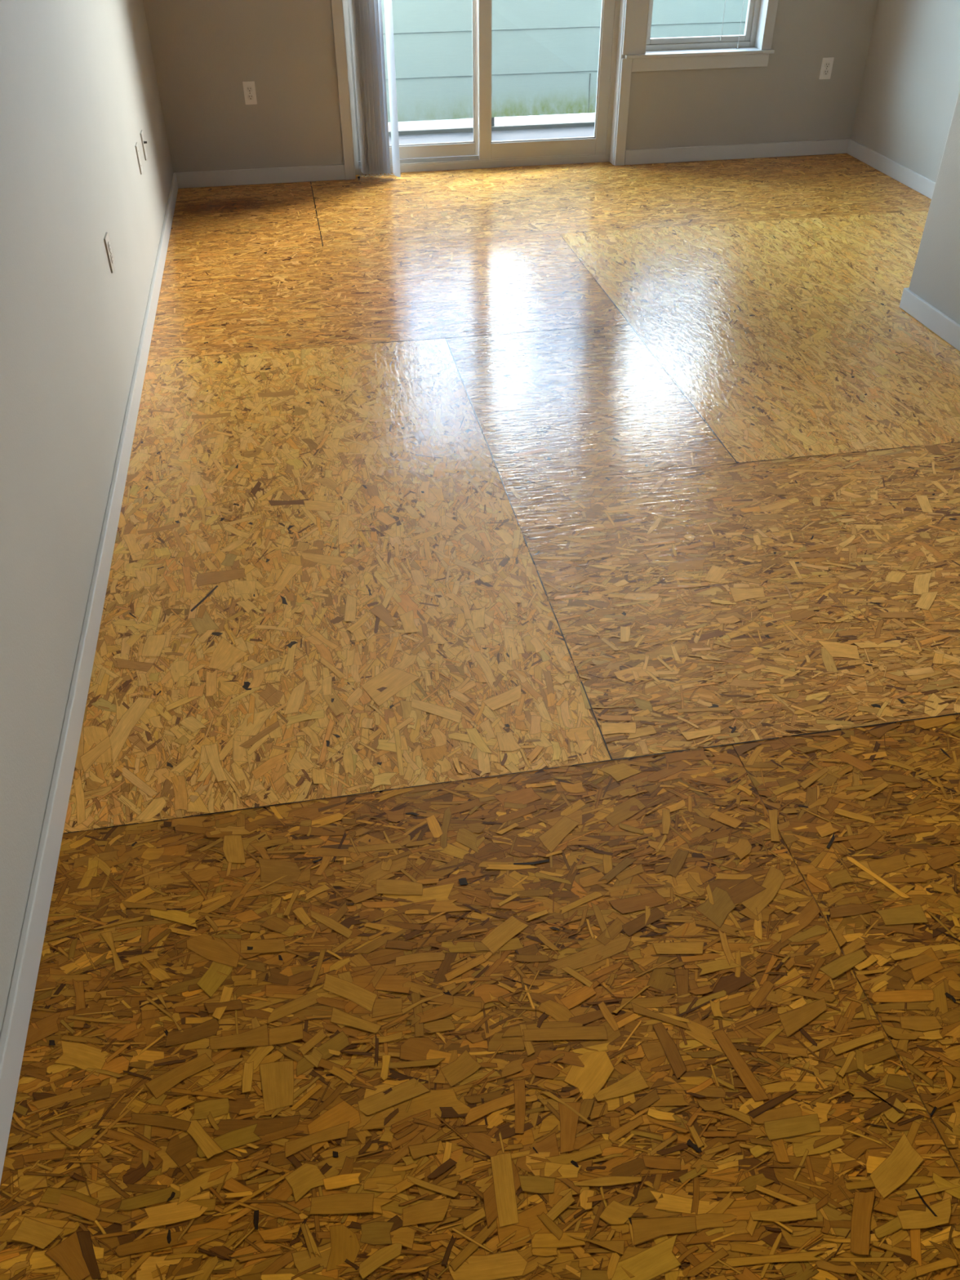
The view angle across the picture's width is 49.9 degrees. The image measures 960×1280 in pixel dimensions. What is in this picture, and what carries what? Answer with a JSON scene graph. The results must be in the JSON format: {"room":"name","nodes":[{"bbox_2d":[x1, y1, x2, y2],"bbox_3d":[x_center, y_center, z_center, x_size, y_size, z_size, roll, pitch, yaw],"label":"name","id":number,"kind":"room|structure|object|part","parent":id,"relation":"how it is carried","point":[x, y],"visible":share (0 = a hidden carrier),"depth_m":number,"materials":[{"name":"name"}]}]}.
{"room":"empty living room","nodes":[
{"label":"empty living room","id":0,"kind":"room"},
{"bbox_2d":[0,0,173,1035],"bbox_3d":[-1.093,-1.077,2.047,0.120,2.460,8.370,-7,39,-8],"label":"wall","id":1,"kind":"structure","parent":0,"point":[79,87],"depth_m":2.61,"materials":[{"name":"beige paint"}]},
{"bbox_2d":[0,173,177,1183],"bbox_3d":[-1.007,-0.117,2.714,0.014,0.083,8.200,-7,39,-8],"label":"baseboard","id":2,"kind":"structure","parent":1,"relation":"attached to","point":[15,1028],"depth_m":2.20,"materials":[{"name":"white paint"}]},
{"bbox_2d":[103,231,115,273],"bbox_3d":[-1.258,-1.317,3.506,0.008,0.114,0.078,-7,39,-8],"label":"wall outlet","id":3,"kind":"object","parent":1,"relation":"attached to","point":[106,238],"visible":1,"depth_m":3.49,"materials":[{"name":"plastic"}]},
{"bbox_2d":[107,241,111,251],"bbox_3d":[-1.256,-1.333,3.494,0.003,0.028,0.034,-7,39,-8],"label":"receptacle","id":4,"kind":"object","parent":3,"relation":"attached to","point":[108,242],"depth_m":3.49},
{"bbox_2d":[110,253,113,263],"bbox_3d":[-1.256,-1.302,3.519,0.003,0.028,0.034,-7,39,-8],"label":"receptacle","id":5,"kind":"object","parent":3,"relation":"attached to","point":[111,254],"depth_m":3.51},
{"bbox_2d":[134,142,142,174],"bbox_3d":[-1.487,-2.102,4.500,0.007,0.116,0.070,-7,39,-8],"label":"blank wall plate","id":6,"kind":"object","parent":1,"relation":"attached to","point":[136,146],"visible":1,"depth_m":4.49,"materials":[{"name":"white plastic"}]},
{"bbox_2d":[140,129,147,160],"bbox_3d":[-1.528,-2.259,4.710,0.019,0.114,0.070,-7,39,-8],"label":"cable wall plate","id":7,"kind":"object","parent":1,"relation":"attached to","point":[143,141],"visible":1,"depth_m":4.70,"materials":[{"name":"white plastic"}]},
{"bbox_2d":[358,126,594,161],"bbox_3d":[0.248,-3.220,6.890,5.500,0.082,1.250,-7,39,-8],"label":"floor","id":8,"kind":"structure","parent":0,"point":[580,131],"depth_m":7.21,"materials":[{"name":"grey concrete"}]},
{"bbox_2d":[388,119,595,135],"bbox_3d":[0.132,-3.625,7.391,5.500,0.118,0.100,-7,39,-8],"label":"balcony edge","id":9,"kind":"structure","parent":8,"relation":"on","point":[588,122],"depth_m":7.33,"materials":[{"name":"white concrete"}]},
{"bbox_2d":[491,117,494,125],"bbox_3d":[0.049,-3.697,7.328,0.095,0.070,0.080,-7,39,-8],"label":"post","id":10,"kind":"object","parent":9,"relation":"on","point":[492,118],"visible":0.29,"depth_m":7.31,"materials":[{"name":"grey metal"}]},
{"bbox_2d":[0,153,959,1279],"bbox_3d":[0.998,-0.368,3.084,4.118,0.002,8.366,-7,39,-8],"label":"floor","id":11,"kind":"structure","parent":0,"point":[511,829],"depth_m":2.29,"materials":[{"name":"brown wood"}]},
{"bbox_2d":[142,0,878,173],"bbox_3d":[0.264,-3.822,5.508,4.118,2.460,0.156,-7,39,-8],"label":"wall","id":12,"kind":"structure","parent":0,"point":[203,51],"depth_m":5.87,"materials":[{"name":"beige paint"}]},
{"bbox_2d":[242,80,257,104],"bbox_3d":[-1.268,-3.015,5.687,0.064,0.114,0.008,-7,39,-8],"label":"wall outlet","id":13,"kind":"object","parent":12,"relation":"attached to","point":[249,88],"visible":1,"depth_m":5.68,"materials":[{"name":"white plastic"}]},
{"bbox_2d":[246,86,252,92],"bbox_3d":[-1.268,-3.029,5.673,0.034,0.028,0.003,-7,39,-8],"label":"receptacle","id":14,"kind":"object","parent":13,"relation":"attached to","point":[249,89],"depth_m":5.67,"materials":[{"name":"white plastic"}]},
{"bbox_2d":[247,93,253,99],"bbox_3d":[-1.268,-2.999,5.697,0.034,0.028,0.003,-7,39,-8],"label":"receptacle","id":15,"kind":"object","parent":13,"relation":"attached to","point":[250,96],"depth_m":5.69,"materials":[{"name":"white plastic"}]},
{"bbox_2d":[173,164,345,188],"bbox_3d":[-1.265,-2.676,5.952,0.969,0.083,0.014,-7,39,-8],"label":"baseboard","id":16,"kind":"structure","parent":12,"relation":"attached to","point":[322,172],"depth_m":5.95,"materials":[{"name":"white paint"}]},
{"bbox_2d":[330,0,355,179],"bbox_3d":[-0.765,-3.526,5.393,0.057,2.105,0.018,-7,39,-8],"label":"trim","id":17,"kind":"structure","parent":12,"relation":"attached to","point":[336,5],"depth_m":5.74,"materials":[{"name":"white paint"}]},
{"bbox_2d":[349,0,400,180],"bbox_3d":[0.037,-3.594,5.526,1.563,2.037,0.122,-7,39,-8],"label":"vertical blind","id":18,"kind":"object","parent":12,"relation":"attached to","point":[366,15],"visible":1,"depth_m":5.75,"materials":[{"name":"white plastic"}]},
{"bbox_3d":[-0.601,-2.718,6.033,0.208,0.014,0.007,-7,39,-8],"label":"chain","id":19,"kind":"part","parent":18,"relation":"part of","materials":[{"name":"white plastic"}]},
{"bbox_2d":[342,0,620,174],"bbox_3d":[0.017,-3.665,5.610,1.573,2.050,0.113,-7,39,-8],"label":"door","id":20,"kind":"structure","parent":12,"relation":"in","point":[487,153],"depth_m":6.14,"materials":[{"name":"white plastic"}]},
{"bbox_3d":[-0.373,-3.651,5.577,0.727,1.942,0.028,-7,39,-8],"label":"fixed panel","id":21,"kind":"part","parent":20,"relation":"part of","materials":[{"name":"glass"}]},
{"bbox_3d":[0.374,-3.706,5.656,0.782,1.962,0.032,-7,39,-8],"label":"sliding panel","id":22,"kind":"part","parent":20,"relation":"part of","materials":[{"name":"glass"}]},
{"bbox_2d":[342,0,625,178],"bbox_3d":[0.028,-3.627,5.561,1.573,2.048,0.084,-7,39,-8],"label":"trim","id":23,"kind":"structure","parent":12,"relation":"attached to","point":[622,10],"depth_m":5.99,"materials":[{"name":"white paint"}]},
{"bbox_2d":[613,57,632,165],"bbox_3d":[0.844,-3.110,6.091,0.060,0.573,0.018,-7,39,-8],"label":"trim","id":24,"kind":"structure","parent":12,"relation":"attached to","point":[626,64],"depth_m":6.08,"materials":[{"name":"white paint"}]},
{"bbox_2d":[622,0,648,54],"bbox_3d":[0.875,-3.925,5.454,0.131,1.456,0.018,-7,39,-8],"label":"trim","id":25,"kind":"structure","parent":12,"relation":"attached to","point":[636,14],"depth_m":5.81,"materials":[{"name":"white paint"}]},
{"bbox_2d":[624,0,774,58],"bbox_3d":[1.256,-3.978,5.590,0.894,1.405,0.188,-7,39,-8],"label":"window","id":26,"kind":"structure","parent":12,"relation":"in","point":[700,46],"depth_m":6.00,"materials":[{"name":"white paint"}]},
{"bbox_3d":[1.266,-4.018,5.630,0.641,1.324,0.032,-7,39,-8],"label":"sash","id":27,"kind":"part","parent":26,"relation":"part of","materials":[{"name":"white plastic"}]},
{"bbox_3d":[1.265,-4.017,5.639,0.709,1.405,0.068,-7,39,-8],"label":"frame","id":28,"kind":"part","parent":26,"relation":"part of","materials":[{"name":"white plastic"}]},
{"bbox_2d":[720,0,743,48],"bbox_3d":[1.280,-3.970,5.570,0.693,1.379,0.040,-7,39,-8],"label":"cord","id":29,"kind":"object","parent":26,"relation":"attached to","point":[725,0],"visible":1,"depth_m":5.96,"materials":[{"name":"white plastic"}]},
{"bbox_2d":[631,53,768,71],"bbox_3d":[1.281,-3.358,5.995,0.830,0.070,0.018,-7,39,-8],"label":"trim","id":30,"kind":"structure","parent":12,"relation":"attached to","point":[642,64],"depth_m":5.99,"materials":[{"name":"white paint"}]},
{"bbox_2d":[644,0,768,53],"bbox_3d":[1.280,-3.971,5.567,0.709,1.387,0.104,-7,39,-8],"label":"trim","id":31,"kind":"structure","parent":12,"relation":"attached to","point":[764,3],"depth_m":5.96,"materials":[{"name":"white paint"}]},
{"bbox_2d":[624,138,849,164],"bbox_3d":[1.593,-3.006,6.348,1.457,0.083,0.014,-7,39,-8],"label":"baseboard","id":32,"kind":"structure","parent":12,"relation":"attached to","point":[726,152],"depth_m":6.34,"materials":[{"name":"white paint"}]},
{"bbox_2d":[761,0,778,49],"bbox_3d":[1.665,-4.016,5.564,0.057,1.456,0.018,-7,39,-8],"label":"trim","id":33,"kind":"structure","parent":12,"relation":"attached to","point":[773,4],"depth_m":5.93,"materials":[{"name":"white paint"}]},
{"bbox_2d":[818,57,834,79],"bbox_3d":[2.065,-3.405,6.145,0.070,0.114,0.008,-7,39,-8],"label":"wall outlet","id":34,"kind":"object","parent":12,"relation":"attached to","point":[827,63],"visible":1,"depth_m":6.14,"materials":[{"name":"white plastic"}]},
{"bbox_2d":[822,69,828,75],"bbox_3d":[2.065,-3.388,6.155,0.034,0.028,0.003,-7,39,-8],"label":"receptacle","id":35,"kind":"object","parent":34,"relation":"attached to","point":[825,72],"depth_m":6.15,"materials":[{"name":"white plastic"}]},
{"bbox_2d":[824,62,830,67],"bbox_3d":[2.065,-3.418,6.131,0.034,0.028,0.003,-7,39,-8],"label":"receptacle","id":36,"kind":"object","parent":34,"relation":"attached to","point":[827,64],"depth_m":6.13,"materials":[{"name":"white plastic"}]},
{"bbox_2d":[381,0,748,122],"bbox_3d":[0.130,-4.136,6.978,5.500,1.068,0.114,-7,39,-8],"label":"wall","id":37,"kind":"structure","parent":0,"point":[544,53],"depth_m":7.06,"materials":[{"name":"green"}]},
{"bbox_2d":[588,73,591,104],"bbox_3d":[0.771,-3.858,7.278,0.002,0.247,0.010,-7,39,-8],"label":"joint","id":38,"kind":"object","parent":37,"relation":"attached to","point":[590,73],"visible":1,"depth_m":7.25,"materials":[{"name":"grey metal"}]},
{"bbox_2d":[850,0,959,182],"bbox_3d":[2.581,-3.265,4.788,0.120,2.460,2.770,-7,39,-8],"label":"wall","id":39,"kind":"structure","parent":0,"point":[910,85],"depth_m":5.75,"materials":[{"name":"beige paint"}]},
{"bbox_2d":[846,138,935,199],"bbox_3d":[2.526,-2.321,5.475,0.014,0.083,2.500,-7,39,-8],"label":"baseboard","id":40,"kind":"structure","parent":39,"relation":"attached to","point":[911,179],"depth_m":6.00,"materials":[{"name":"white paint"}]},
{"bbox_2d":[899,88,959,351],"bbox_3d":[2.833,-0.693,1.532,1.096,2.460,5.714,-7,39,-8],"label":"wall","id":41,"kind":"structure","parent":0,"point":[935,277],"depth_m":4.09,"materials":[{"name":"beige paint"}]},
{"label":"outside","id":42,"kind":"structure","parent":0,"visible":0},
{"bbox_2d":[460,112,595,124],"bbox_3d":[5.049,-29.317,44.747,90.000,0.300,89.800,-7,39,-8],"label":"ground","id":43,"kind":"structure","parent":42,"point":[575,116],"depth_m":20.67,"materials":[{"name":"concrete"}]},
{"bbox_2d":[387,119,464,128],"bbox_3d":[-19.872,-17.556,29.796,34.200,0.019,58.400,-7,39,-8],"label":"lane","id":44,"kind":"structure","parent":43,"relation":"on","point":[448,122],"depth_m":20.28,"materials":[{"name":"grey concrete"}]}
]}

